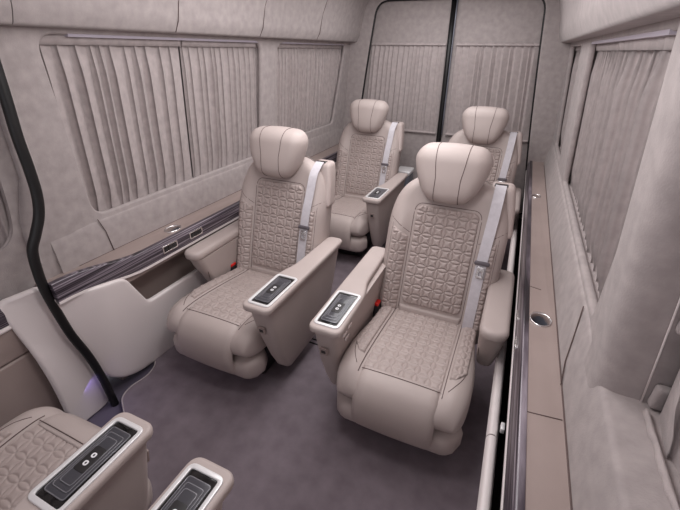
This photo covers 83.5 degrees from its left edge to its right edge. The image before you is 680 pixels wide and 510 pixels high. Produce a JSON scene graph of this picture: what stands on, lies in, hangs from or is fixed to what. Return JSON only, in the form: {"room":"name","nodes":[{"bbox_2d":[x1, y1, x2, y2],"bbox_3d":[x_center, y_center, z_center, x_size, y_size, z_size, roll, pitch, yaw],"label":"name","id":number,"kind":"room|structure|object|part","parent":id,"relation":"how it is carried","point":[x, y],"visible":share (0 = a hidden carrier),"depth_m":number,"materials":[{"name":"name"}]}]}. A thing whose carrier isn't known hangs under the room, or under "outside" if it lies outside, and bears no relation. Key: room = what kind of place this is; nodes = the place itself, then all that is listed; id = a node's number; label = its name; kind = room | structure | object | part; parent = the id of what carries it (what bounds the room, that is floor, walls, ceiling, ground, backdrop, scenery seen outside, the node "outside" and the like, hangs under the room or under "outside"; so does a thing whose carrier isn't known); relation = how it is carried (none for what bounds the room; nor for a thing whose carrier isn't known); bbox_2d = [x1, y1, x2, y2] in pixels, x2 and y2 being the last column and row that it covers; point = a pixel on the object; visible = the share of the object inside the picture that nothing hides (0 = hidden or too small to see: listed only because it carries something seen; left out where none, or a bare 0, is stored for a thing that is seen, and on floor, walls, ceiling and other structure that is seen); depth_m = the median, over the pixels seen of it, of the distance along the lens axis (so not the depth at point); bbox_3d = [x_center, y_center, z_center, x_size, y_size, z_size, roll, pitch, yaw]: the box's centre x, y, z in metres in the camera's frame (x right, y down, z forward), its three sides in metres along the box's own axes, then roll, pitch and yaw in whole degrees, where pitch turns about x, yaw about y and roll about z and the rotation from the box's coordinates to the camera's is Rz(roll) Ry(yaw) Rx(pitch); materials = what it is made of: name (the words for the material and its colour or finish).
{"room":"vehicle interior","nodes":[
{"label":"vehicle interior","id":0,"kind":"room"},
{"bbox_2d":[0,25,349,279],"bbox_3d":[-0.521,-0.948,2.378,0.101,1.022,2.913,13,31,21],"label":"wall","id":1,"kind":"structure","parent":0,"point":[68,208],"depth_m":1.42,"materials":[{"name":"fabric"}]},
{"bbox_2d":[0,300,8,329],"bbox_3d":[-1.377,0.400,0.987,0.065,0.075,0.950,13,31,21],"label":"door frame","id":2,"kind":"structure","parent":1,"relation":"attached to","point":[3,321],"depth_m":1.32,"materials":[{"name":"brown wood"}]},
{"bbox_2d":[0,0,11,24],"bbox_3d":[-1.196,-0.591,0.530,0.360,0.405,1.217,13,31,21],"label":"trim","id":3,"kind":"structure","parent":1,"relation":"attached to","point":[5,5],"depth_m":1.09,"materials":[{"name":"fabric"}]},
{"bbox_2d":[0,325,11,334],"bbox_3d":[-1.376,0.441,1.008,0.067,0.018,0.950,13,31,21],"label":"trim","id":4,"kind":"structure","parent":1,"relation":"attached to","point":[8,328],"depth_m":1.34,"materials":[{"name":"white plastic"}]},
{"bbox_2d":[0,123,35,299],"bbox_3d":[-1.349,-0.168,0.706,0.113,1.216,1.386,13,31,21],"label":"door","id":5,"kind":"structure","parent":1,"relation":"in","point":[16,276],"depth_m":1.35,"materials":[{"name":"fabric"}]},
{"bbox_2d":[0,191,9,247],"bbox_3d":[-1.314,-0.122,0.949,0.081,0.770,1.050,13,31,21],"label":"curtain","id":6,"kind":"object","parent":5,"relation":"hanging from","point":[4,222],"visible":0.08,"depth_m":1.34,"materials":[{"name":"fabric"}]},
{"bbox_2d":[0,56,43,263],"bbox_3d":[-1.047,-0.448,1.164,0.030,1.038,0.157,13,31,21],"label":"trim","id":7,"kind":"structure","parent":1,"relation":"attached to","point":[0,56],"depth_m":1.23,"materials":[{"name":"plastic"}]},
{"bbox_2d":[0,330,63,426],"bbox_3d":[-1.386,0.679,1.159,0.078,0.540,0.980,13,31,21],"label":"trim","id":8,"kind":"structure","parent":1,"relation":"attached to","point":[24,386],"depth_m":1.42,"materials":[{"name":"leather"}]},
{"bbox_2d":[0,287,107,419],"bbox_3d":[-1.101,0.411,1.524,0.071,0.673,0.226,21,34,33],"label":"trim","id":9,"kind":"structure","parent":1,"relation":"attached to","point":[80,393],"depth_m":1.47,"materials":[{"name":"white plastic"}]},
{"bbox_2d":[0,59,118,406],"bbox_3d":[-1.024,-0.092,1.309,0.031,1.802,0.162,13,31,21],"label":"trim","id":10,"kind":"structure","parent":1,"relation":"attached to","point":[6,100],"depth_m":1.28,"materials":[{"name":"black rubber"}]},
{"bbox_2d":[39,34,191,210],"bbox_3d":[-0.930,-0.542,1.645,0.085,0.735,0.745,13,31,21],"label":"curtain","id":11,"kind":"object","parent":1,"relation":"hanging from","point":[120,102],"visible":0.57,"depth_m":1.63,"materials":[{"name":"fabric"}]},
{"bbox_2d":[51,269,207,377],"bbox_3d":[-0.465,-0.198,2.689,0.091,0.608,2.913,13,31,21],"label":"trim","id":12,"kind":"structure","parent":1,"relation":"attached to","point":[126,331],"depth_m":1.69,"materials":[{"name":"white plastic"}]},
{"bbox_2d":[65,34,257,42],"bbox_3d":[-0.714,-1.014,1.782,0.020,0.020,1.150,13,31,21],"label":"trim","id":13,"kind":"structure","parent":1,"relation":"attached to","point":[67,35],"depth_m":1.60,"materials":[{"name":"grey metal"}]},
{"bbox_2d":[162,240,177,253],"bbox_3d":[-0.803,-0.039,1.802,0.006,0.036,0.090,13,31,21],"label":"power socket","id":14,"kind":"object","parent":1,"relation":"attached to","point":[174,244],"visible":1,"depth_m":1.80,"materials":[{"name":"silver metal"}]},
{"bbox_2d":[164,225,180,232],"bbox_3d":[-0.833,-0.103,1.913,0.068,0.069,0.091,13,31,21],"label":"cup holder","id":15,"kind":"object","parent":1,"relation":"attached to","point":[177,228],"visible":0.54,"depth_m":1.90,"materials":[{"name":"silver metal"}]},
{"bbox_2d":[118,218,238,379],"bbox_3d":[-0.481,-0.221,2.790,0.155,0.530,2.720,13,31,21],"label":"trim","id":16,"kind":"structure","parent":1,"relation":"attached to","point":[153,280],"depth_m":1.97,"materials":[{"name":"plastic"}]},
{"bbox_2d":[178,46,193,176],"bbox_3d":[-0.780,-0.587,2.063,0.098,1.860,4.020,13,31,21],"label":"trim","id":17,"kind":"structure","parent":1,"relation":"attached to","point":[178,46],"depth_m":1.97,"materials":[{"name":"fabric"}]},
{"bbox_2d":[35,144,338,286],"bbox_3d":[-0.507,-0.477,2.579,0.158,0.030,2.862,13,31,21],"label":"trim","id":18,"kind":"structure","parent":1,"relation":"attached to","point":[157,235],"depth_m":1.87,"materials":[{"name":"leather"}]},
{"bbox_2d":[8,0,368,41],"bbox_3d":[-0.390,-1.434,2.107,0.360,0.405,2.700,13,31,21],"label":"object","id":19,"kind":"structure","parent":1,"relation":"attached to","point":[342,20],"depth_m":1.75,"materials":[{"name":"fabric"}]},
{"bbox_2d":[48,151,336,303],"bbox_3d":[-0.437,-0.457,2.540,0.029,0.134,2.882,13,31,21],"label":"trim","id":20,"kind":"structure","parent":1,"relation":"attached to","point":[62,288],"depth_m":1.64,"materials":[{"name":"brown wood"}]},
{"bbox_2d":[189,227,202,238],"bbox_3d":[-0.733,-0.112,1.939,0.006,0.036,0.090,13,31,21],"label":"power socket","id":21,"kind":"object","parent":1,"relation":"attached to","point":[198,231],"visible":1,"depth_m":1.94,"materials":[{"name":"silver metal"}]},
{"bbox_2d":[50,129,342,273],"bbox_3d":[-0.562,-0.591,2.606,0.070,0.175,2.765,13,31,21],"label":"trim","id":22,"kind":"structure","parent":1,"relation":"attached to","point":[91,241],"depth_m":1.84,"materials":[{"name":"fabric"}]},
{"bbox_2d":[179,40,258,176],"bbox_3d":[-0.631,-0.856,2.232,0.082,0.735,0.695,13,31,21],"label":"curtain","id":23,"kind":"object","parent":1,"relation":"hanging from","point":[220,79],"visible":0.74,"depth_m":2.14,"materials":[{"name":"fabric"}]},
{"bbox_2d":[176,0,327,38],"bbox_3d":[-0.380,-1.364,2.090,0.094,0.294,1.363,13,31,21],"label":"trim","id":24,"kind":"structure","parent":1,"relation":"attached to","point":[178,0],"depth_m":2.06,"materials":[{"name":"grey fabric"}]},
{"bbox_2d":[275,43,342,131],"bbox_3d":[-0.235,-1.272,3.010,0.080,0.735,1.220,13,31,21],"label":"curtain","id":25,"kind":"object","parent":1,"relation":"hanging from","point":[306,74],"visible":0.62,"depth_m":2.93,"materials":[{"name":"fabric"}]},
{"bbox_2d":[283,42,343,44],"bbox_3d":[-0.169,-1.584,2.847,0.020,0.020,1.000,13,31,21],"label":"trim","id":26,"kind":"structure","parent":1,"relation":"attached to","point":[283,42],"depth_m":2.76,"materials":[{"name":"grey metal"}]},
{"bbox_2d":[80,147,572,509],"bbox_3d":[-0.015,-0.032,1.733,1.784,0.005,4.000,13,31,21],"label":"trim","id":27,"kind":"structure","parent":1,"relation":"attached to","point":[567,458],"depth_m":1.09,"materials":[{"name":"grey"}]},
{"bbox_2d":[97,219,583,384],"bbox_3d":[-0.169,0.071,1.375,1.812,0.166,0.172,13,31,21],"label":"trim","id":28,"kind":"structure","parent":1,"relation":"attached to","point":[97,219],"depth_m":1.07,"materials":[{"name":"grey"}]},
{"bbox_2d":[123,239,510,509],"bbox_3d":[-0.017,0.433,2.156,1.728,0.012,3.928,13,31,21],"label":"floor","id":29,"kind":"structure","parent":0,"point":[285,443],"depth_m":1.54,"materials":[{"name":"carpet"}]},
{"bbox_2d":[0,407,152,509],"bbox_3d":[-0.943,0.544,0.802,0.671,1.061,0.858,13,31,21],"label":"passenger seat","id":30,"kind":"object","parent":29,"relation":"on","point":[51,458],"visible":1,"depth_m":0.99,"materials":[{"name":"leather"}]},
{"bbox_2d":[0,407,64,449],"bbox_3d":[-0.905,0.697,1.011,0.494,0.152,0.578,13,31,21],"label":"seat cushion","id":31,"kind":"object","parent":30,"relation":"on","point":[40,428],"depth_m":1.16,"materials":[{"name":"leather"}]},
{"bbox_3d":[-0.916,0.677,0.973,0.305,0.058,0.465,13,31,21],"label":"quilted panel","id":32,"kind":"part","parent":30,"relation":"part of","materials":[{"name":"leather"}]},
{"bbox_3d":[-0.593,0.490,0.906,0.105,0.008,0.233,13,31,21],"label":"tray frame","id":33,"kind":"part","parent":30,"relation":"part of","materials":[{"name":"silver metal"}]},
{"bbox_3d":[-0.593,0.491,0.907,0.088,0.003,0.213,13,31,21],"label":"tray glass","id":34,"kind":"part","parent":30,"relation":"part of","materials":[{"name":"black"}]},
{"bbox_3d":[-0.681,0.792,0.847,0.101,0.419,0.676,13,31,21],"label":"console arm","id":35,"kind":"part","parent":30,"relation":"part of","materials":[{"name":"leather"}]},
{"bbox_2d":[87,362,153,427],"bbox_3d":[-1.151,0.807,1.505,0.650,0.001,1.620,13,31,21],"label":"trim","id":36,"kind":"structure","parent":29,"relation":"attached to","point":[107,412],"depth_m":1.79,"materials":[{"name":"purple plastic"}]},
{"bbox_2d":[121,360,155,411],"bbox_3d":[-0.953,0.638,1.749,0.082,0.006,0.456,-1,28,-4],"label":"trim","id":37,"kind":"structure","parent":29,"relation":"on","point":[155,360],"depth_m":1.78,"materials":[{"name":"plastic"}]},
{"bbox_2d":[148,457,233,509],"bbox_3d":[-0.211,0.715,0.498,0.675,1.061,0.860,13,31,21],"label":"passenger seat","id":38,"kind":"object","parent":29,"relation":"on","point":[202,484],"visible":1,"depth_m":0.85,"materials":[{"name":"leather"}]},
{"bbox_3d":[-0.354,0.553,0.796,0.088,0.003,0.213,13,31,21],"label":"tray glass","id":39,"kind":"part","parent":38,"relation":"part of","materials":[{"name":"black glass"}]},
{"bbox_2d":[166,125,341,378],"bbox_3d":[-0.413,-0.019,1.854,0.675,1.061,0.860,13,31,21],"label":"passenger seat","id":40,"kind":"object","parent":29,"relation":"on","point":[269,272],"visible":1,"depth_m":1.86,"materials":[{"name":"leather"}]},
{"bbox_3d":[-0.631,0.016,2.111,0.094,0.215,0.460,13,31,21],"label":"arm","id":41,"kind":"part","parent":40,"relation":"part of","materials":[{"name":"leather"}]},
{"bbox_2d":[166,269,265,357],"bbox_3d":[-0.473,0.235,1.875,0.494,0.152,0.578,13,31,21],"label":"seat cushion","id":42,"kind":"object","parent":40,"relation":"on","point":[212,316],"depth_m":1.70,"materials":[{"name":"leather"}]},
{"bbox_3d":[-0.462,0.192,1.878,0.305,0.058,0.465,13,31,21],"label":"quilted panel","id":43,"kind":"part","parent":40,"relation":"part of","materials":[{"name":"leather"}]},
{"bbox_2d":[257,326,265,334],"bbox_3d":[-0.312,0.301,1.520,0.032,0.038,0.013,13,31,21],"label":"outlet","id":44,"kind":"object","parent":40,"relation":"attached to","point":[262,329],"depth_m":1.51,"materials":[{"name":"plastic"}]},
{"bbox_3d":[-0.270,0.144,1.556,0.088,0.003,0.213,13,31,21],"label":"tray glass","id":45,"kind":"part","parent":40,"relation":"part of","materials":[{"name":"black glass"}]},
{"bbox_3d":[-0.271,0.142,1.556,0.105,0.008,0.233,13,31,21],"label":"tray frame","id":46,"kind":"part","parent":40,"relation":"part of","materials":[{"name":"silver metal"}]},
{"bbox_3d":[-0.334,-0.149,2.013,0.277,0.449,0.146,13,31,21],"label":"quilted panel","id":47,"kind":"part","parent":40,"relation":"part of","materials":[{"name":"leather"}]},
{"bbox_3d":[-0.312,-0.164,2.060,0.520,0.738,0.301,13,31,21],"label":"backrest","id":48,"kind":"part","parent":40,"relation":"part of","materials":[{"name":"leather"}]},
{"bbox_3d":[-0.183,0.261,1.840,0.101,0.419,0.676,13,31,21],"label":"console arm","id":49,"kind":"part","parent":40,"relation":"part of","materials":[{"name":"leather"}]},
{"bbox_2d":[329,99,407,255],"bbox_3d":[0.116,-0.586,2.914,0.675,1.061,0.860,13,31,21],"label":"passenger seat","id":50,"kind":"object","parent":29,"relation":"on","point":[368,185],"visible":0.87,"depth_m":2.95,"materials":[{"name":"leather"}]},
{"bbox_3d":[0.067,-0.374,2.938,0.305,0.058,0.465,13,31,21],"label":"quilted panel","id":51,"kind":"part","parent":50,"relation":"part of","materials":[{"name":"leather"}]},
{"bbox_2d":[335,196,369,235],"bbox_3d":[0.056,-0.331,2.934,0.494,0.152,0.578,13,31,21],"label":"seat cushion","id":52,"kind":"object","parent":50,"relation":"on","point":[351,217],"depth_m":2.69,"materials":[{"name":"leather"}]},
{"bbox_3d":[0.195,-0.716,3.072,0.277,0.449,0.146,13,31,21],"label":"quilted panel","id":53,"kind":"part","parent":50,"relation":"part of","materials":[{"name":"leather"}]},
{"bbox_3d":[0.217,-0.731,3.120,0.520,0.738,0.301,13,31,21],"label":"backrest","id":54,"kind":"part","parent":50,"relation":"part of","materials":[{"name":"leather"}]},
{"bbox_3d":[0.258,-0.425,2.615,0.105,0.008,0.233,13,31,21],"label":"tray frame","id":55,"kind":"part","parent":50,"relation":"part of","materials":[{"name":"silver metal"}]},
{"bbox_3d":[0.346,-0.306,2.900,0.101,0.419,0.676,13,31,21],"label":"console arm","id":56,"kind":"part","parent":50,"relation":"part of","materials":[{"name":"leather"}]},
{"bbox_2d":[309,142,515,455],"bbox_3d":[0.343,0.151,1.553,0.671,1.061,0.858,13,31,21],"label":"passenger seat","id":57,"kind":"object","parent":29,"relation":"on","point":[397,339],"visible":1,"depth_m":1.56,"materials":[{"name":"leather"}]},
{"bbox_2d":[319,347,327,355],"bbox_3d":[-0.061,0.359,1.417,0.032,0.038,0.013,13,31,21],"label":"outlet","id":58,"kind":"object","parent":57,"relation":"attached to","point":[323,350],"depth_m":1.41,"materials":[{"name":"plastic"}]},
{"bbox_3d":[-0.006,0.203,1.448,0.105,0.008,0.233,13,31,21],"label":"tray frame","id":59,"kind":"part","parent":57,"relation":"part of","materials":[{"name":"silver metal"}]},
{"bbox_3d":[-0.007,0.204,1.449,0.088,0.003,0.213,13,31,21],"label":"tray glass","id":60,"kind":"part","parent":57,"relation":"part of","materials":[{"name":"black glass"}]},
{"bbox_3d":[0.077,0.321,1.734,0.101,0.419,0.676,13,31,21],"label":"console arm","id":61,"kind":"part","parent":57,"relation":"part of","materials":[{"name":"leather"}]},
{"bbox_2d":[337,308,476,433],"bbox_3d":[0.301,0.410,1.566,0.494,0.152,0.578,13,31,21],"label":"seat cushion","id":62,"kind":"object","parent":57,"relation":"on","point":[416,366],"depth_m":1.43,"materials":[{"name":"leather"}]},
{"bbox_3d":[0.313,0.366,1.570,0.305,0.058,0.465,13,31,21],"label":"quilted panel","id":63,"kind":"part","parent":57,"relation":"part of","materials":[{"name":"leather"}]},
{"bbox_3d":[0.441,0.025,1.704,0.277,0.449,0.146,13,31,21],"label":"quilted panel","id":64,"kind":"part","parent":57,"relation":"part of","materials":[{"name":"leather"}]},
{"bbox_3d":[0.463,0.010,1.752,0.520,0.738,0.301,13,31,21],"label":"backrest","id":65,"kind":"part","parent":57,"relation":"part of","materials":[{"name":"leather"}]},
{"bbox_3d":[0.641,0.301,1.607,0.094,0.215,0.460,13,31,21],"label":"arm","id":66,"kind":"part","parent":57,"relation":"part of","materials":[{"name":"leather"}]},
{"bbox_2d":[448,106,522,225],"bbox_3d":[0.875,-0.411,2.603,0.671,1.061,0.858,13,31,21],"label":"passenger seat","id":67,"kind":"object","parent":29,"relation":"on","point":[483,126],"visible":0.16,"depth_m":2.63,"materials":[{"name":"leather"}]},
{"bbox_3d":[0.995,-0.551,2.802,0.520,0.738,0.301,13,31,21],"label":"backrest","id":68,"kind":"part","parent":67,"relation":"part of","materials":[{"name":"leather"}]},
{"bbox_3d":[0.973,-0.536,2.754,0.277,0.449,0.146,13,31,21],"label":"quilted panel","id":69,"kind":"part","parent":67,"relation":"part of","materials":[{"name":"leather"}]},
{"bbox_2d":[476,435,497,509],"bbox_3d":[0.211,1.000,0.725,0.060,0.355,1.320,13,31,21],"label":"trim","id":70,"kind":"structure","parent":29,"relation":"on","point":[485,494],"depth_m":1.07,"materials":[{"name":"white plastic"}]},
{"bbox_2d":[398,166,413,186],"bbox_3d":[0.573,-0.557,3.490,0.138,0.475,0.168,13,31,21],"label":"case","id":71,"kind":"object","parent":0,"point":[402,169],"visible":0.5,"depth_m":3.35,"materials":[{"name":"grey"}]},
{"bbox_3d":[0.575,-0.748,3.386,0.138,0.040,0.168,13,31,21],"label":"case lid","id":72,"kind":"part","parent":71,"relation":"part of","materials":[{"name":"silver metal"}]},
{"bbox_2d":[343,0,575,218],"bbox_3d":[0.866,-1.241,3.262,2.004,1.924,0.030,13,31,21],"label":"wall","id":73,"kind":"structure","parent":0,"point":[554,53],"depth_m":2.96,"materials":[{"name":"fabric"}]},
{"bbox_2d":[57,162,525,509],"bbox_3d":[0.056,-0.039,1.866,1.580,0.067,3.920,13,31,21],"label":"trim","id":74,"kind":"structure","parent":73,"relation":"attached to","point":[209,233],"depth_m":1.46,"materials":[{"name":"white plastic"}]},
{"bbox_2d":[363,0,451,179],"bbox_3d":[0.425,-1.339,3.489,1.012,1.770,0.030,13,31,21],"label":"door","id":75,"kind":"structure","parent":73,"relation":"in","point":[423,21],"depth_m":3.12,"materials":[{"name":"fabric"}]},
{"bbox_2d":[367,42,445,134],"bbox_3d":[0.540,-1.448,3.333,0.678,0.720,0.024,13,31,21],"label":"curtain","id":76,"kind":"object","parent":75,"relation":"hanging from","point":[407,76],"visible":0.84,"depth_m":3.29,"materials":[{"name":"fabric"}]},
{"bbox_2d":[436,0,456,141],"bbox_3d":[0.879,-1.228,3.291,0.063,1.750,0.044,13,31,21],"label":"door frame","id":77,"kind":"structure","parent":73,"relation":"attached to","point":[453,5],"depth_m":3.12,"materials":[{"name":"black rubber"}]},
{"bbox_2d":[441,0,457,133],"bbox_3d":[0.893,-1.525,3.104,0.025,1.050,0.012,13,31,21],"label":"trim","id":78,"kind":"structure","parent":73,"relation":"attached to","point":[457,0],"depth_m":3.09,"materials":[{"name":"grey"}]},
{"bbox_2d":[361,0,545,214],"bbox_3d":[0.833,-1.242,3.279,1.735,1.641,0.020,13,31,21],"label":"trim","id":79,"kind":"structure","parent":73,"relation":"attached to","point":[381,3],"depth_m":3.07,"materials":[{"name":"black rubber"}]},
{"bbox_2d":[441,0,543,212],"bbox_3d":[1.341,-1.136,3.129,0.978,1.770,0.030,13,31,21],"label":"door","id":80,"kind":"structure","parent":73,"relation":"in","point":[477,21],"depth_m":2.88,"materials":[{"name":"fabric"}]},
{"bbox_2d":[445,43,539,142],"bbox_3d":[1.225,-1.294,3.062,0.679,0.720,0.030,13,31,21],"label":"curtain","id":81,"kind":"object","parent":80,"relation":"hanging from","point":[500,75],"visible":0.77,"depth_m":3.02,"materials":[{"name":"fabric"}]},
{"bbox_2d":[500,422,504,433],"bbox_3d":[0.508,0.541,1.192,0.012,0.020,0.030,13,31,21],"label":"trim","id":82,"kind":"structure","parent":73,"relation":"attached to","point":[502,426],"depth_m":1.18,"materials":[{"name":"white plastic"}]},
{"bbox_2d":[486,211,519,440],"bbox_3d":[1.018,0.156,2.303,0.060,0.355,2.595,13,31,21],"label":"trim","id":83,"kind":"structure","parent":73,"relation":"attached to","point":[498,378],"depth_m":1.38,"materials":[{"name":"white plastic"}]},
{"bbox_2d":[491,218,521,509],"bbox_3d":[0.828,0.382,1.696,0.150,0.530,3.920,13,31,21],"label":"trim","id":84,"kind":"structure","parent":73,"relation":"attached to","point":[497,488],"depth_m":1.62,"materials":[{"name":"black plastic"}]},
{"bbox_2d":[503,161,532,509],"bbox_3d":[0.762,0.102,1.580,0.031,0.083,3.920,13,31,21],"label":"trim","id":85,"kind":"structure","parent":73,"relation":"attached to","point":[515,470],"depth_m":1.04,"materials":[{"name":"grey wood"}]},
{"bbox_2d":[552,17,679,338],"bbox_3d":[1.131,-0.623,1.807,0.101,1.022,2.752,13,31,21],"label":"window frame","id":86,"kind":"structure","parent":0,"point":[565,158],"depth_m":1.83,"materials":[{"name":"plastic"}]},
{"bbox_2d":[513,336,516,351],"bbox_3d":[0.568,0.288,1.232,0.006,0.026,0.062,13,31,21],"label":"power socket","id":87,"kind":"object","parent":86,"relation":"attached to","point":[515,340],"visible":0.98,"depth_m":1.22,"materials":[{"name":"silver metal"}]},
{"bbox_2d":[525,161,572,509],"bbox_3d":[0.833,0.097,1.541,0.148,0.030,3.922,13,31,21],"label":"trim","id":88,"kind":"structure","parent":86,"relation":"attached to","point":[547,486],"depth_m":1.02,"materials":[{"name":"leather"}]},
{"bbox_2d":[529,312,551,326],"bbox_3d":[0.675,0.245,1.297,0.068,0.069,0.082,13,31,21],"label":"cup holder","id":89,"kind":"object","parent":88,"relation":"in","point":[539,321],"visible":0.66,"depth_m":1.31,"materials":[{"name":"silver metal"}]},
{"bbox_2d":[560,46,580,148],"bbox_3d":[1.502,-0.967,2.466,0.078,0.725,0.930,13,31,21],"label":"curtain","id":90,"kind":"object","parent":86,"relation":"hanging from","point":[578,48],"visible":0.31,"depth_m":2.65,"materials":[{"name":"fabric"}]},
{"bbox_2d":[570,42,626,230],"bbox_3d":[1.099,-0.548,1.683,0.081,0.725,0.760,13,31,21],"label":"curtain","id":91,"kind":"object","parent":86,"relation":"hanging from","point":[608,60],"visible":0.73,"depth_m":1.56,"materials":[{"name":"fabric"}]},
{"bbox_2d":[544,143,679,509],"bbox_3d":[0.951,0.041,1.452,0.209,0.185,3.920,13,31,21],"label":"side wall panel","id":92,"kind":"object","parent":86,"relation":"attached to","point":[613,466],"depth_m":0.79,"materials":[{"name":"fabric"}]},
{"bbox_2d":[559,0,679,42],"bbox_3d":[0.763,-0.860,1.065,0.360,0.405,3.920,13,31,21],"label":"trim","id":93,"kind":"structure","parent":86,"relation":"attached to","point":[580,20],"depth_m":0.98,"materials":[{"name":"fabric"}]},
{"bbox_2d":[585,35,675,297],"bbox_3d":[0.771,-0.210,1.051,0.090,0.725,0.785,13,31,21],"label":"curtain","id":94,"kind":"object","parent":86,"relation":"hanging from","point":[640,79],"visible":0.59,"depth_m":1.04,"materials":[{"name":"fabric"}]},
{"bbox_2d":[584,23,679,401],"bbox_3d":[0.625,-0.017,0.717,0.227,0.960,0.178,13,31,21],"label":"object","id":95,"kind":"structure","parent":86,"relation":"attached to","point":[642,295],"depth_m":0.71,"materials":[{"name":"fabric"}]},
{"bbox_2d":[591,29,676,43],"bbox_3d":[0.888,-0.693,1.216,0.020,0.020,1.240,13,31,21],"label":"trim","id":96,"kind":"structure","parent":86,"relation":"attached to","point":[668,32],"depth_m":0.92,"materials":[{"name":"grey"}]},
{"bbox_2d":[647,384,670,410],"bbox_3d":[0.634,0.282,0.752,0.030,0.055,0.022,13,31,21],"label":"trim","id":97,"kind":"structure","parent":86,"relation":"attached to","point":[658,397],"depth_m":0.74,"materials":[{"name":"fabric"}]},
{"bbox_2d":[640,298,679,401],"bbox_3d":[0.590,-0.046,0.611,0.074,0.790,0.004,13,31,21],"label":"trim","id":98,"kind":"structure","parent":86,"relation":"attached to","point":[678,303],"depth_m":0.72,"materials":[{"name":"white plastic"}]},
{"bbox_2d":[675,321,679,334],"bbox_3d":[0.620,0.120,0.673,0.030,0.055,0.022,13,31,21],"label":"trim","id":99,"kind":"structure","parent":86,"relation":"attached to","point":[677,329],"depth_m":0.68,"materials":[{"name":"plastic"}]},
{"bbox_2d":[643,369,679,509],"bbox_3d":[0.271,0.299,-0.027,0.103,0.795,1.522,13,31,21],"label":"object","id":100,"kind":"object","parent":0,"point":[669,418],"visible":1,"depth_m":0.67,"materials":[{"name":"fabric"}]}
]}

